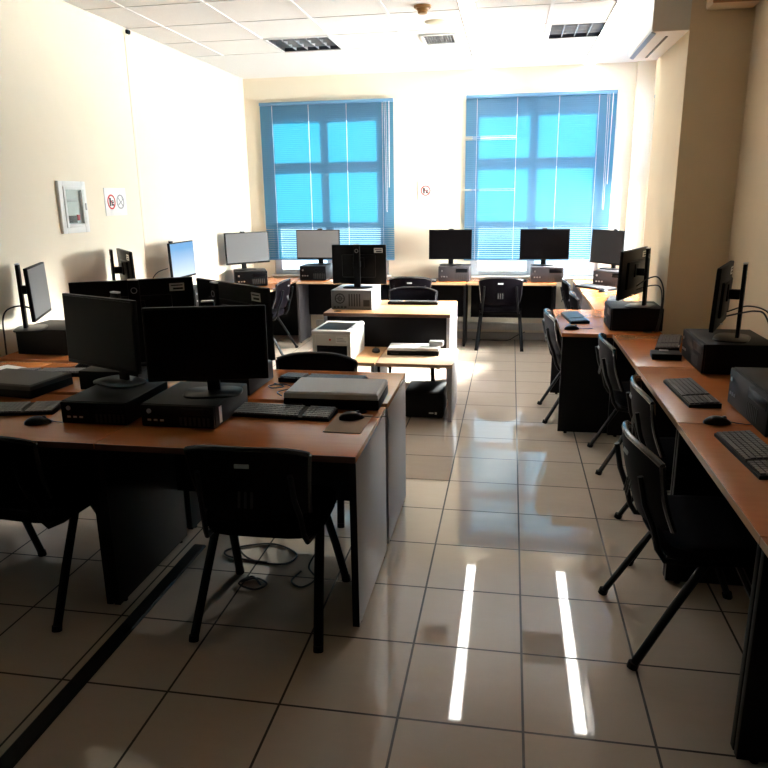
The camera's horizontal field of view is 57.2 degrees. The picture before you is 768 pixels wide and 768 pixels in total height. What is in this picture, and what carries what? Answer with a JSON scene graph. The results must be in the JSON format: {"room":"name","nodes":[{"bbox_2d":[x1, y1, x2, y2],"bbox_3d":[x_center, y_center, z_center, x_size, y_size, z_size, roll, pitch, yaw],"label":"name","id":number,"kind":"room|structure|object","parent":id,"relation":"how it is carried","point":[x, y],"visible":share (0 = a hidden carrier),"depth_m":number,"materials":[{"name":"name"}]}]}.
{"room":"computer lab","nodes":[
{"label":"computer lab","id":0,"kind":"room"},
{"bbox_2d":[0,0,253,356],"bbox_3d":[-2.563,-0.835,3.641,0.200,3.080,10.070,2,15,10],"label":"wall","id":1,"kind":"structure","parent":0,"point":[66,115],"depth_m":5.36,"materials":[{"name":"beige paint"}]},
{"bbox_2d":[55,181,89,233],"bbox_3d":[-2.191,-1.252,4.991,0.046,0.355,0.320,2,15,10],"label":"electrical box","id":2,"kind":"object","parent":1,"relation":"attached to","point":[71,195],"visible":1,"depth_m":4.98,"materials":[{"name":"white plastic"}]},
{"bbox_2d":[103,188,126,215],"bbox_3d":[-2.109,-1.433,5.543,0.008,0.210,0.310,2,15,10],"label":"prohibition sign","id":3,"kind":"object","parent":1,"relation":"attached to","point":[114,198],"visible":1,"depth_m":5.53,"materials":[{"name":"paper"}]},
{"bbox_2d":[124,33,150,278],"bbox_3d":[-2.038,-1.379,5.980,0.004,2.920,0.050,2,15,10],"label":"trim","id":4,"kind":"structure","parent":1,"relation":"attached to","point":[125,34],"depth_m":5.84,"materials":[{"name":"beige paint"}]},
{"bbox_2d":[62,0,657,78],"bbox_3d":[-0.116,-2.163,2.948,4.770,0.020,9.870,2,15,10],"label":"ceiling","id":5,"kind":"structure","parent":0,"point":[560,51],"depth_m":5.84,"materials":[{"name":"tile"}]},
{"bbox_2d":[263,36,343,52],"bbox_3d":[-0.704,-3.072,6.267,0.590,0.108,0.590,2,15,10],"label":"ceiling lamp","id":6,"kind":"object","parent":5,"relation":"attached to","point":[319,43],"visible":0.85,"depth_m":6.36,"materials":[{"name":"white plastic"}]},
{"bbox_2d":[83,0,631,57],"bbox_3d":[-0.376,-1.985,2.341,4.475,0.006,8.536,2,15,10],"label":"trim","id":7,"kind":"structure","parent":5,"relation":"attached to","point":[380,3],"depth_m":5.51,"materials":[{"name":"metal"}]},
{"bbox_2d":[419,33,458,44],"bbox_3d":[0.482,-2.989,6.112,0.308,0.012,0.404,2,15,10],"label":"ceiling vent","id":8,"kind":"object","parent":5,"relation":"in","point":[441,38],"visible":1,"depth_m":6.10,"materials":[{"name":"white plastic"}]},
{"bbox_2d":[546,20,625,39],"bbox_3d":[1.660,-2.994,5.860,0.590,0.108,0.590,2,15,10],"label":"ceiling lamp","id":9,"kind":"object","parent":5,"relation":"attached to","point":[582,29],"visible":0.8,"depth_m":5.96,"materials":[{"name":"white plastic"}]},
{"bbox_2d":[584,0,634,64],"bbox_3d":[1.899,-2.981,6.015,0.116,0.010,2.820,2,15,10],"label":"recessed light","id":10,"kind":"object","parent":5,"relation":"in","point":[622,7],"visible":1,"depth_m":5.80,"materials":[{"name":"white plastic"}]},
{"bbox_2d":[0,335,767,767],"bbox_3d":[0.087,0.736,3.791,5.470,0.100,10.470,2,15,10],"label":"floor","id":11,"kind":"structure","parent":0,"point":[486,636],"depth_m":2.72,"materials":[{"name":"tile"}]},
{"bbox_2d":[0,361,50,367],"bbox_3d":[-2.205,0.289,3.988,0.426,0.720,0.584,2,15,10],"label":"desk","id":12,"kind":"object","parent":11,"relation":"on","point":[21,364],"visible":0.09,"depth_m":4.10,"materials":[{"name":"brown wood"}]},
{"bbox_2d":[0,351,74,362],"bbox_3d":[-1.972,0.092,4.717,0.618,0.723,0.846,2,15,10],"label":"desk","id":13,"kind":"object","parent":11,"relation":"on","point":[15,356],"visible":0.02,"depth_m":4.26,"materials":[{"name":"brown wood"}]},
{"bbox_2d":[16,320,67,354],"bbox_3d":[-2.059,-0.298,4.477,0.354,0.160,0.346,2,15,10],"label":"desktop computer","id":14,"kind":"object","parent":13,"relation":"on","point":[52,340],"visible":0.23,"depth_m":4.32,"materials":[{"name":"black plastic"}]},
{"bbox_2d":[13,262,51,332],"bbox_3d":[-2.166,-0.530,4.268,0.176,0.397,0.470,-4,15,-13],"label":"monitor","id":15,"kind":"object","parent":14,"relation":"on","point":[35,287],"visible":1,"depth_m":4.24,"materials":[{"name":"black plastic"}]},
{"bbox_2d":[0,436,95,632],"bbox_3d":[-1.465,0.510,2.969,0.528,0.807,0.552,3,15,14],"label":"chair","id":16,"kind":"object","parent":11,"relation":"on","point":[30,493],"visible":0.87,"depth_m":2.79,"materials":[{"name":"black paint"}]},
{"bbox_2d":[0,394,124,603],"bbox_3d":[-1.588,0.481,3.229,1.042,0.723,0.638,2,15,10],"label":"desk","id":17,"kind":"object","parent":11,"relation":"on","point":[62,446],"visible":0.23,"depth_m":2.91,"materials":[{"name":"brown wood"}]},
{"bbox_2d":[0,401,60,415],"bbox_3d":[-1.690,0.110,3.173,0.440,0.029,0.136,-1,15,-2],"label":"keyboard","id":18,"kind":"object","parent":17,"relation":"on","point":[25,408],"visible":1,"depth_m":3.15,"materials":[{"name":"black plastic"}]},
{"bbox_2d":[60,380,167,424],"bbox_3d":[-1.188,0.078,3.134,0.300,0.100,0.384,2,15,10],"label":"desktop computer","id":19,"kind":"object","parent":17,"relation":"on","point":[97,404],"visible":0.89,"depth_m":2.98,"materials":[{"name":"black plastic"}]},
{"bbox_2d":[62,291,146,388],"bbox_3d":[-1.224,-0.210,3.208,0.510,0.417,0.176,9,18,33],"label":"monitor","id":20,"kind":"object","parent":19,"relation":"on","point":[103,332],"visible":1,"depth_m":3.13,"materials":[{"name":"black plastic"}]},
{"bbox_2d":[0,544,205,767],"bbox_3d":[-1.289,1.361,1.291,0.068,0.007,4.520,2,15,10],"label":"cover","id":21,"kind":"object","parent":11,"relation":"on","point":[33,732],"visible":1,"depth_m":2.54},
{"bbox_2d":[40,363,187,527],"bbox_3d":[-1.473,0.313,3.862,1.042,0.720,0.584,2,15,10],"label":"desk","id":22,"kind":"object","parent":11,"relation":"on","point":[73,389],"visible":0.12,"depth_m":3.60,"materials":[{"name":"brown wood"}]},
{"bbox_2d":[0,368,72,398],"bbox_3d":[-1.842,-0.009,3.558,0.420,0.065,0.306,4,15,16],"label":"scanner","id":23,"kind":"object","parent":22,"relation":"on","point":[17,383],"visible":1,"depth_m":3.48,"materials":[{"name":"black plastic"}]},
{"bbox_2d":[78,366,147,388],"bbox_3d":[-1.327,-0.058,3.653,0.320,0.100,0.364,2,15,10],"label":"desktop computer","id":24,"kind":"object","parent":22,"relation":"on","point":[87,375],"visible":0.15,"depth_m":3.50,"materials":[{"name":"black plastic"}]},
{"bbox_2d":[68,276,194,365],"bbox_3d":[-1.260,-0.320,3.594,0.600,0.434,0.176,-6,16,-20],"label":"monitor","id":25,"kind":"object","parent":24,"relation":"on","point":[172,291],"visible":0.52,"depth_m":3.62,"materials":[{"name":"black plastic"}]},
{"bbox_2d":[94,402,386,626],"bbox_3d":[-0.557,0.515,3.051,1.040,0.723,0.638,2,15,10],"label":"desk","id":26,"kind":"object","parent":11,"relation":"on","point":[144,475],"visible":0.77,"depth_m":2.92,"materials":[{"name":"brown wood"}]},
{"bbox_2d":[140,381,247,428],"bbox_3d":[-0.817,0.088,3.075,0.326,0.100,0.384,2,15,10],"label":"desktop computer","id":27,"kind":"object","parent":26,"relation":"on","point":[168,408],"visible":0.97,"depth_m":2.92,"materials":[{"name":"black plastic"}]},
{"bbox_2d":[141,300,268,398],"bbox_3d":[-0.744,-0.154,3.010,0.500,0.400,0.176,-2,15,-4],"label":"monitor","id":28,"kind":"object","parent":27,"relation":"on","point":[209,342],"visible":1,"depth_m":2.92,"materials":[{"name":"black plastic"}]},
{"bbox_2d":[232,402,337,421],"bbox_3d":[-0.432,0.119,3.079,0.440,0.029,0.136,3,15,13],"label":"keyboard","id":29,"kind":"object","parent":26,"relation":"on","point":[248,409],"visible":1,"depth_m":3.05,"materials":[{"name":"black plastic"}]},
{"bbox_2d":[323,413,372,433],"bbox_3d":[-0.147,0.164,2.946,0.155,0.004,0.250,2,15,11],"label":"mouse pad","id":30,"kind":"object","parent":26,"relation":"on","point":[336,425],"visible":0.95,"depth_m":2.91,"materials":[{"name":"fabric"}]},
{"bbox_2d":[224,543,297,564],"bbox_3d":[-0.586,0.702,3.328,0.367,0.223,0.194,2,15,10],"label":"cable","id":31,"kind":"object","parent":11,"relation":"on","point":[288,548],"visible":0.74,"depth_m":3.32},
{"bbox_2d":[184,445,350,653],"bbox_3d":[-0.453,0.540,2.804,0.528,0.807,0.552,2,15,9],"label":"chair","id":32,"kind":"object","parent":11,"relation":"on","point":[262,492],"visible":1,"depth_m":2.56,"materials":[{"name":"black plastic"}]},
{"bbox_2d":[259,277,299,335],"bbox_3d":[-1.411,-0.736,7.812,0.618,0.723,1.641,2,15,10],"label":"desk","id":33,"kind":"object","parent":11,"relation":"on","point":[290,320],"visible":0.02,"depth_m":8.56,"materials":[{"name":"brown wood"}]},
{"bbox_2d":[233,268,267,285],"bbox_3d":[-1.467,-1.172,7.748,0.345,0.160,0.354,-4,15,-13],"label":"desktop computer","id":34,"kind":"object","parent":33,"relation":"on","point":[258,277],"visible":0.86,"depth_m":7.59,"materials":[{"name":"black plastic"}]},
{"bbox_2d":[224,231,269,270],"bbox_3d":[-1.530,-1.464,7.722,0.530,0.417,0.176,-13,19,-38],"label":"monitor","id":35,"kind":"object","parent":34,"relation":"on","point":[244,248],"visible":1,"depth_m":7.65,"materials":[{"name":"black plastic"}]},
{"bbox_2d":[271,278,297,355],"bbox_3d":[-1.282,-0.742,7.684,0.552,0.807,0.528,2,15,10],"label":"chair","id":36,"kind":"object","parent":11,"relation":"on","point":[282,289],"visible":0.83,"depth_m":7.50,"materials":[{"name":"black paint"}]},
{"bbox_2d":[184,369,405,543],"bbox_3d":[-0.442,0.347,3.684,1.040,0.720,0.584,2,15,10],"label":"desk","id":37,"kind":"object","parent":11,"relation":"on","point":[394,402],"visible":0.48,"depth_m":3.56,"materials":[{"name":"brown wood"}]},
{"bbox_2d":[189,360,272,395],"bbox_3d":[-0.767,-0.038,3.551,0.320,0.100,0.364,2,15,10],"label":"desktop computer","id":38,"kind":"object","parent":37,"relation":"on","point":[253,385],"visible":0.19,"depth_m":3.40,"materials":[{"name":"black plastic"}]},
{"bbox_2d":[196,278,275,360],"bbox_3d":[-0.797,-0.289,3.461,0.176,0.430,0.660,-14,20,-41],"label":"monitor","id":39,"kind":"object","parent":38,"relation":"on","point":[223,293],"visible":0.46,"depth_m":3.38,"materials":[{"name":"black plastic"}]},
{"bbox_2d":[278,372,367,382],"bbox_3d":[-0.315,-0.032,3.643,0.440,0.029,0.136,2,15,12],"label":"keyboard","id":40,"kind":"object","parent":37,"relation":"on","point":[290,377],"visible":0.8,"depth_m":3.62,"materials":[{"name":"black plastic"}]},
{"bbox_2d":[283,377,387,410],"bbox_3d":[-0.216,0.040,3.276,0.435,0.075,0.301,2,15,9],"label":"scanner","id":41,"kind":"object","parent":37,"relation":"on","point":[340,393],"visible":0.8,"depth_m":3.16,"materials":[{"name":"black plastic"}]},
{"bbox_2d":[275,351,357,527],"bbox_3d":[-0.414,0.275,3.803,0.528,0.807,0.552,2,15,11],"label":"chair","id":42,"kind":"object","parent":11,"relation":"on","point":[318,361],"visible":0.29,"depth_m":3.93,"materials":[{"name":"black paint"}]},
{"bbox_2d":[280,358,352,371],"bbox_3d":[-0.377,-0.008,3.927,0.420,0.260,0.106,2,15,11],"label":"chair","id":43,"kind":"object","parent":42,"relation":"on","point":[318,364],"depth_m":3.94,"materials":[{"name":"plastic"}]},
{"bbox_2d":[296,277,379,342],"bbox_3d":[-0.485,-0.860,8.235,0.956,0.723,0.458,2,15,10],"label":"desk","id":44,"kind":"object","parent":11,"relation":"on","point":[313,296],"visible":0.48,"depth_m":8.37,"materials":[{"name":"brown wood"}]},
{"bbox_2d":[300,263,332,279],"bbox_3d":[-0.785,-1.306,8.209,0.310,0.165,0.354,2,15,10],"label":"desktop computer","id":45,"kind":"object","parent":44,"relation":"on","point":[307,272],"visible":0.96,"depth_m":8.05,"materials":[{"name":"black plastic"}]},
{"bbox_2d":[296,228,339,264],"bbox_3d":[-0.743,-1.592,8.163,0.510,0.410,0.176,2,15,10],"label":"monitor","id":46,"kind":"object","parent":45,"relation":"on","point":[311,244],"visible":0.98,"depth_m":8.08,"materials":[{"name":"black plastic"}]},
{"bbox_2d":[308,346,386,372],"bbox_3d":[-0.318,-0.022,5.596,0.606,0.450,0.578,2,15,10],"label":"table","id":47,"kind":"object","parent":11,"relation":"on","point":[366,357],"visible":0.16,"depth_m":5.43,"materials":[{"name":"beige laminate"}]},
{"bbox_2d":[311,321,364,358],"bbox_3d":[-0.349,-0.344,5.475,0.308,0.234,0.446,2,15,11],"label":"printer","id":48,"kind":"object","parent":47,"relation":"on","point":[346,338],"visible":0.88,"depth_m":5.28,"materials":[{"name":"beige plastic"}]},
{"bbox_2d":[317,345,346,355],"bbox_3d":[-0.386,-0.240,5.312,0.232,0.106,0.052,2,15,11],"label":"paper tray","id":49,"kind":"object","parent":48,"relation":"on","point":[341,349],"depth_m":5.28,"materials":[{"name":"black plastic"}]},
{"bbox_2d":[318,322,355,329],"bbox_3d":[-0.361,-0.446,5.421,0.230,0.004,0.300,2,15,11],"label":"tray","id":50,"kind":"object","parent":48,"relation":"on","point":[327,325],"depth_m":5.40,"materials":[{"name":"black plastic"}]},
{"bbox_2d":[323,300,456,399],"bbox_3d":[0.085,-0.322,6.177,1.044,0.723,0.776,2,15,10],"label":"desk","id":51,"kind":"object","parent":11,"relation":"on","point":[386,324],"visible":0.51,"depth_m":5.76,"materials":[{"name":"beige laminate"}]},
{"bbox_2d":[331,284,380,309],"bbox_3d":[-0.237,-0.755,6.104,0.350,0.165,0.412,2,15,10],"label":"computer","id":52,"kind":"object","parent":51,"relation":"on","point":[342,298],"visible":0.99,"depth_m":5.92,"materials":[{"name":"grey metal"}]},
{"bbox_2d":[332,244,386,288],"bbox_3d":[-0.225,-1.007,6.008,0.475,0.369,0.176,2,15,10],"label":"monitor","id":53,"kind":"object","parent":52,"relation":"on","point":[356,264],"visible":1,"depth_m":6.04,"materials":[{"name":"black plastic"}]},
{"bbox_2d":[388,300,438,304],"bbox_3d":[0.261,-0.726,6.232,0.440,0.029,0.136,2,15,10],"label":"keyboard","id":54,"kind":"object","parent":51,"relation":"on","point":[396,302],"visible":1,"depth_m":6.18,"materials":[{"name":"black plastic"}]},
{"bbox_2d":[389,276,431,288],"bbox_3d":[0.326,-0.838,7.969,0.528,0.807,0.552,2,15,10],"label":"chair","id":55,"kind":"object","parent":11,"relation":"on","point":[403,281],"visible":0.32,"depth_m":7.63,"materials":[{"name":"black paint"}]},
{"bbox_2d":[388,286,439,380],"bbox_3d":[0.245,-0.481,6.623,0.528,0.807,0.552,2,15,10],"label":"chair","id":56,"kind":"object","parent":11,"relation":"on","point":[408,292],"visible":0.27,"depth_m":6.76,"materials":[{"name":"black paint"}]},
{"bbox_2d":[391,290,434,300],"bbox_3d":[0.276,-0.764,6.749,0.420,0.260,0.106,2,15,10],"label":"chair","id":57,"kind":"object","parent":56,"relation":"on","point":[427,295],"depth_m":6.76,"materials":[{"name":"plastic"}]},
{"bbox_2d":[375,348,457,421],"bbox_3d":[0.268,-0.003,5.495,0.566,0.450,0.578,2,15,10],"label":"table","id":58,"kind":"object","parent":11,"relation":"on","point":[448,357],"visible":0.78,"depth_m":5.26,"materials":[{"name":"brown wood"}]},
{"bbox_2d":[387,340,443,355],"bbox_3d":[0.251,-0.293,5.514,0.431,0.100,0.216,1,15,8],"label":"scanner","id":59,"kind":"object","parent":58,"relation":"on","point":[412,349],"depth_m":5.44,"materials":[{"name":"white plastic"}]},
{"bbox_2d":[380,278,467,346],"bbox_3d":[0.466,-0.830,8.076,0.956,0.723,0.448,2,15,10],"label":"desk","id":60,"kind":"object","parent":11,"relation":"on","point":[457,291],"visible":0.4,"depth_m":8.11,"materials":[{"name":"brown wood"}]},
{"bbox_2d":[438,264,470,281],"bbox_3d":[0.799,-1.251,7.926,0.345,0.165,0.354,2,15,10],"label":"desktop computer","id":61,"kind":"object","parent":60,"relation":"on","point":[462,273],"visible":0.99,"depth_m":7.76,"materials":[{"name":"black plastic"}]},
{"bbox_2d":[429,228,471,265],"bbox_3d":[0.749,-1.541,7.906,0.475,0.405,0.176,2,15,10],"label":"monitor","id":62,"kind":"object","parent":61,"relation":"on","point":[450,244],"visible":1,"depth_m":7.82,"materials":[{"name":"black plastic"}]},
{"bbox_2d":[405,381,446,417],"bbox_3d":[0.330,0.121,5.493,0.290,0.210,0.353,2,15,10],"label":"computer","id":63,"kind":"object","parent":11,"relation":"on","point":[427,399],"visible":0.94,"depth_m":5.34,"materials":[{"name":"black plastic"}]},
{"bbox_2d":[474,277,523,351],"bbox_3d":[1.286,-0.807,7.803,0.528,0.807,0.552,2,15,10],"label":"chair","id":64,"kind":"object","parent":11,"relation":"on","point":[497,294],"visible":1,"depth_m":7.55,"materials":[{"name":"black paint"}]},
{"bbox_2d":[467,278,556,317],"bbox_3d":[1.416,-0.799,7.912,0.956,0.723,0.448,2,15,10],"label":"desk","id":65,"kind":"object","parent":11,"relation":"on","point":[536,297],"visible":0.32,"depth_m":7.99,"materials":[{"name":"brown wood"}]},
{"bbox_2d":[530,264,563,281],"bbox_3d":[1.789,-1.219,7.755,0.345,0.165,0.354,2,15,10],"label":"desktop computer","id":66,"kind":"object","parent":65,"relation":"on","point":[555,273],"visible":0.92,"depth_m":7.59,"materials":[{"name":"black plastic"}]},
{"bbox_2d":[519,228,569,265],"bbox_3d":[1.757,-1.508,7.733,0.525,0.405,0.176,2,15,10],"label":"monitor","id":67,"kind":"object","parent":66,"relation":"on","point":[543,244],"visible":1,"depth_m":7.65,"materials":[{"name":"black plastic"}]},
{"bbox_2d":[537,308,561,423],"bbox_3d":[1.470,-0.152,5.325,0.552,0.807,0.528,1,15,8],"label":"chair","id":68,"kind":"object","parent":11,"relation":"on","point":[550,327],"visible":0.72,"depth_m":5.17,"materials":[{"name":"black paint"}]},
{"bbox_2d":[572,279,616,309],"bbox_3d":[2.360,-0.677,7.407,0.684,0.723,1.121,2,15,10],"label":"desk","id":69,"kind":"object","parent":11,"relation":"on","point":[578,290],"visible":0.13,"depth_m":7.67,"materials":[{"name":"brown wood"}]},
{"bbox_2d":[593,269,618,286],"bbox_3d":[2.378,-1.099,7.281,0.345,0.160,0.354,8,17,31],"label":"desktop computer","id":70,"kind":"object","parent":69,"relation":"on","point":[603,277],"visible":0.44,"depth_m":7.16,"materials":[{"name":"black plastic"}]},
{"bbox_2d":[590,228,625,269],"bbox_3d":[2.365,-1.396,7.287,0.176,0.412,0.480,-7,16,-23],"label":"monitor","id":71,"kind":"object","parent":70,"relation":"on","point":[607,246],"visible":0.94,"depth_m":7.24,"materials":[{"name":"black plastic"}]},
{"bbox_2d":[550,309,661,432],"bbox_3d":[1.639,-0.126,5.360,0.666,0.723,1.056,2,15,10],"label":"desk","id":72,"kind":"object","parent":11,"relation":"on","point":[583,406],"visible":0.48,"depth_m":4.90,"materials":[{"name":"brown wood"}]},
{"bbox_2d":[561,311,589,323],"bbox_3d":[1.449,-0.510,5.360,0.136,0.029,0.440,0,15,4],"label":"keyboard","id":73,"kind":"object","parent":72,"relation":"on","point":[573,317],"visible":1,"depth_m":5.29,"materials":[{"name":"black plastic"}]},
{"bbox_2d":[603,301,663,330],"bbox_3d":[1.755,-0.482,4.986,0.349,0.160,0.360,2,15,10],"label":"desktop computer","id":74,"kind":"object","parent":72,"relation":"on","point":[617,317],"visible":1,"depth_m":4.82,"materials":[{"name":"black plastic"}]},
{"bbox_2d":[616,246,654,308],"bbox_3d":[1.772,-0.734,4.834,0.176,0.402,0.540,10,18,35],"label":"monitor","id":75,"kind":"object","parent":74,"relation":"on","point":[634,264],"visible":0.99,"depth_m":4.79,"materials":[{"name":"black plastic"}]},
{"bbox_2d":[587,333,629,474],"bbox_3d":[1.581,0.106,4.345,0.552,0.807,0.528,2,15,10],"label":"chair","id":76,"kind":"object","parent":11,"relation":"on","point":[606,354],"visible":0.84,"depth_m":4.20,"materials":[{"name":"black paint"}]},
{"bbox_2d":[582,292,638,309],"bbox_3d":[2.168,-0.394,6.348,0.684,0.723,1.086,2,15,10],"label":"desk","id":77,"kind":"object","parent":11,"relation":"on","point":[590,300],"visible":0.09,"depth_m":6.47,"materials":[{"name":"brown wood"}]},
{"bbox_2d":[614,375,674,565],"bbox_3d":[1.411,0.386,3.295,0.552,0.807,0.528,2,15,12],"label":"chair","id":78,"kind":"object","parent":11,"relation":"on","point":[641,407],"visible":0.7,"depth_m":3.13,"materials":[{"name":"black paint"}]},
{"bbox_2d":[607,334,694,436],"bbox_3d":[1.805,0.141,4.347,0.684,0.723,0.931,2,15,10],"label":"desk","id":79,"kind":"object","parent":11,"relation":"on","point":[633,351],"visible":0.19,"depth_m":4.55,"materials":[{"name":"brown wood"}]},
{"bbox_2d":[650,349,681,360],"bbox_3d":[1.617,-0.169,4.044,0.160,0.040,0.120,3,15,15],"label":"box","id":80,"kind":"object","parent":79,"relation":"on","point":[659,354],"visible":1,"depth_m":4.00,"materials":[{"name":"plastic"}]},
{"bbox_2d":[655,334,681,350],"bbox_3d":[1.786,-0.265,4.418,0.136,0.029,0.440,6,16,24],"label":"keyboard","id":81,"kind":"object","parent":79,"relation":"on","point":[666,341],"visible":1,"depth_m":4.36,"materials":[{"name":"black plastic"}]},
{"bbox_2d":[681,328,767,373],"bbox_3d":[1.864,-0.180,3.838,0.364,0.160,0.460,2,15,10],"label":"desktop computer","id":82,"kind":"object","parent":79,"relation":"on","point":[707,355],"visible":0.95,"depth_m":3.64,"materials":[{"name":"black plastic"}]},
{"bbox_2d":[709,261,750,342],"bbox_3d":[1.853,-0.437,3.711,0.176,0.402,0.490,8,17,31],"label":"monitor","id":83,"kind":"object","parent":82,"relation":"on","point":[723,291],"visible":1,"depth_m":3.67,"materials":[{"name":"black plastic"}]},
{"bbox_2d":[598,420,756,670],"bbox_3d":[1.153,0.567,2.627,0.552,0.807,0.528,1,15,5],"label":"chair","id":84,"kind":"object","parent":11,"relation":"on","point":[704,533],"visible":0.95,"depth_m":2.47,"materials":[{"name":"black paint"}]},
{"bbox_2d":[632,366,752,575],"bbox_3d":[1.637,0.388,3.421,0.684,0.723,1.003,2,15,10],"label":"desk","id":85,"kind":"object","parent":11,"relation":"on","point":[670,410],"visible":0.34,"depth_m":3.42,"materials":[{"name":"brown wood"}]},
{"bbox_2d":[663,378,721,408],"bbox_3d":[1.436,0.036,3.301,0.136,0.029,0.440,1,15,7],"label":"keyboard","id":86,"kind":"object","parent":85,"relation":"on","point":[687,390],"visible":1,"depth_m":3.24,"materials":[{"name":"black plastic"}]},
{"bbox_2d":[703,415,751,425],"bbox_3d":[1.411,0.145,2.879,0.204,0.032,0.066,0,15,3],"label":"mouse","id":87,"kind":"object","parent":85,"relation":"on","point":[715,420],"visible":0.99,"depth_m":2.86,"materials":[{"name":"black plastic"}]},
{"bbox_2d":[727,367,767,436],"bbox_3d":[1.677,0.072,2.889,0.364,0.165,0.500,2,15,10],"label":"desktop computer","id":88,"kind":"object","parent":85,"relation":"on","point":[748,386],"visible":1,"depth_m":2.91,"materials":[{"name":"black plastic"}]},
{"bbox_2d":[664,423,767,749],"bbox_3d":[1.462,0.646,2.455,0.684,0.723,1.013,2,15,10],"label":"desk","id":89,"kind":"object","parent":11,"relation":"on","point":[704,466],"visible":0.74,"depth_m":2.56,"materials":[{"name":"brown wood"}]},
{"bbox_2d":[714,430,767,479],"bbox_3d":[1.325,0.245,2.516,0.136,0.029,0.440,1,15,6],"label":"keyboard","id":90,"kind":"object","parent":89,"relation":"on","point":[748,448],"visible":1,"depth_m":2.53,"materials":[{"name":"black plastic"}]},
{"bbox_2d":[734,537,767,764],"bbox_3d":[1.282,0.912,1.463,0.684,0.723,1.058,2,15,10],"label":"desk","id":91,"kind":"object","parent":11,"relation":"on","point":[751,741],"visible":1,"depth_m":2.02,"materials":[{"name":"brown wood"}]},
{"bbox_3d":[-1.817,-0.138,5.576,0.618,0.723,0.941,2,15,10],"label":"desk","id":92,"kind":"object","parent":11,"relation":"on","visible":0},
{"bbox_3d":[-1.927,-0.522,5.317,0.354,0.160,0.345,2,15,10],"label":"desktop computer","id":93,"kind":"object","parent":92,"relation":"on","visible":0},
{"bbox_2d":[109,248,135,279],"bbox_3d":[-1.981,-0.796,5.236,0.176,0.412,0.500,-9,17,-29],"label":"monitor","id":94,"kind":"object","parent":93,"relation":"on","point":[126,270],"visible":0.74,"depth_m":5.17,"materials":[{"name":"black plastic"}]},
{"bbox_3d":[-1.644,-0.392,6.527,0.618,0.723,1.041,2,15,10],"label":"desk","id":95,"kind":"object","parent":11,"relation":"on","visible":0},
{"bbox_2d":[193,285,198,305],"bbox_3d":[-1.783,-0.793,6.332,0.354,0.160,0.345,2,15,10],"label":"desktop computer","id":96,"kind":"object","parent":95,"relation":"on","point":[196,301],"visible":0.12,"depth_m":6.16,"materials":[{"name":"black plastic"}]},
{"bbox_2d":[167,240,195,276],"bbox_3d":[-1.861,-1.073,6.282,0.176,0.407,0.470,2,15,10],"label":"monitor","id":97,"kind":"object","parent":96,"relation":"on","point":[181,257],"visible":0.8,"depth_m":6.22,"materials":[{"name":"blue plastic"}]},
{"bbox_2d":[243,62,636,332],"bbox_3d":[0.659,-2.067,8.134,4.940,3.080,0.220,2,15,10],"label":"wall","id":98,"kind":"structure","parent":0,"point":[429,107],"depth_m":7.88,"materials":[{"name":"beige paint"}]},
{"bbox_2d":[272,110,390,276],"bbox_3d":[-0.628,-2.219,8.296,1.460,1.878,0.280,2,15,10],"label":"window","id":99,"kind":"structure","parent":98,"relation":"in","point":[280,272],"depth_m":8.49,"materials":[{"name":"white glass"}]},
{"bbox_2d":[259,98,394,259],"bbox_3d":[-0.651,-2.328,8.145,1.550,1.770,0.054,2,15,10],"label":"blind","id":100,"kind":"object","parent":99,"relation":"attached to","point":[369,171],"visible":0.9,"depth_m":8.11,"materials":[{"name":"fabric"}]},
{"bbox_2d":[311,328,544,339],"bbox_3d":[0.544,-0.594,8.427,4.310,0.085,0.012,2,15,10],"label":"baseboard","id":101,"kind":"structure","parent":98,"relation":"attached to","point":[470,335],"depth_m":8.28,"materials":[{"name":"grey tile"}]},
{"bbox_2d":[316,319,542,330],"bbox_3d":[0.919,-0.691,8.316,3.540,0.080,0.045,2,15,10],"label":"trim","id":102,"kind":"structure","parent":98,"relation":"attached to","point":[470,325],"depth_m":8.22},
{"bbox_2d":[418,181,444,199],"bbox_3d":[0.538,-2.196,8.001,0.310,0.210,0.008,2,15,10],"label":"prohibition sign","id":103,"kind":"object","parent":98,"relation":"attached to","point":[427,190],"visible":1,"depth_m":8.00,"materials":[{"name":"paper"}]},
{"bbox_2d":[470,100,599,278],"bbox_3d":[1.701,-2.142,7.894,1.490,1.878,0.280,2,15,10],"label":"window","id":104,"kind":"structure","parent":98,"relation":"in","point":[475,273],"depth_m":8.05,"materials":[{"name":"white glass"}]},
{"bbox_2d":[464,90,617,260],"bbox_3d":[1.683,-2.251,7.743,1.580,1.770,0.054,2,15,10],"label":"blind","id":105,"kind":"object","parent":104,"relation":"attached to","point":[535,152],"visible":0.9,"depth_m":7.71,"materials":[{"name":"fabric"}]},
{"bbox_2d":[625,60,655,249],"bbox_3d":[2.734,-1.906,7.659,0.180,2.960,0.050,2,15,10],"label":"wall","id":106,"kind":"structure","parent":98,"relation":"attached to","point":[646,70],"depth_m":7.49,"materials":[{"name":"beige paint"}]},
{"bbox_2d":[639,0,755,335],"bbox_3d":[2.246,-1.258,5.000,0.565,3.080,0.970,2,15,10],"label":"pillar","id":107,"kind":"structure","parent":0,"point":[702,79],"depth_m":4.55,"materials":[{"name":"beige paint"}]},
{"bbox_2d":[629,0,691,59],"bbox_3d":[1.838,-2.452,4.717,0.219,0.366,0.902,2,15,10],"label":"air conditioner","id":108,"kind":"object","parent":107,"relation":"attached to","point":[656,25],"visible":1,"depth_m":4.47,"materials":[{"name":"white plastic"}]},
{"bbox_2d":[706,0,761,9],"bbox_3d":[2.062,-2.346,4.119,0.290,0.249,0.214,2,15,10],"label":"wall speaker","id":109,"kind":"object","parent":107,"relation":"attached to","point":[711,4],"visible":1,"depth_m":4.14,"materials":[{"name":"beige plastic"}]},
{"bbox_2d":[642,0,767,339],"bbox_3d":[2.076,-0.709,2.939,0.235,3.080,9.870,2,15,10],"label":"wall","id":110,"kind":"structure","parent":0,"point":[749,229],"depth_m":4.17,"materials":[{"name":"beige paint"}]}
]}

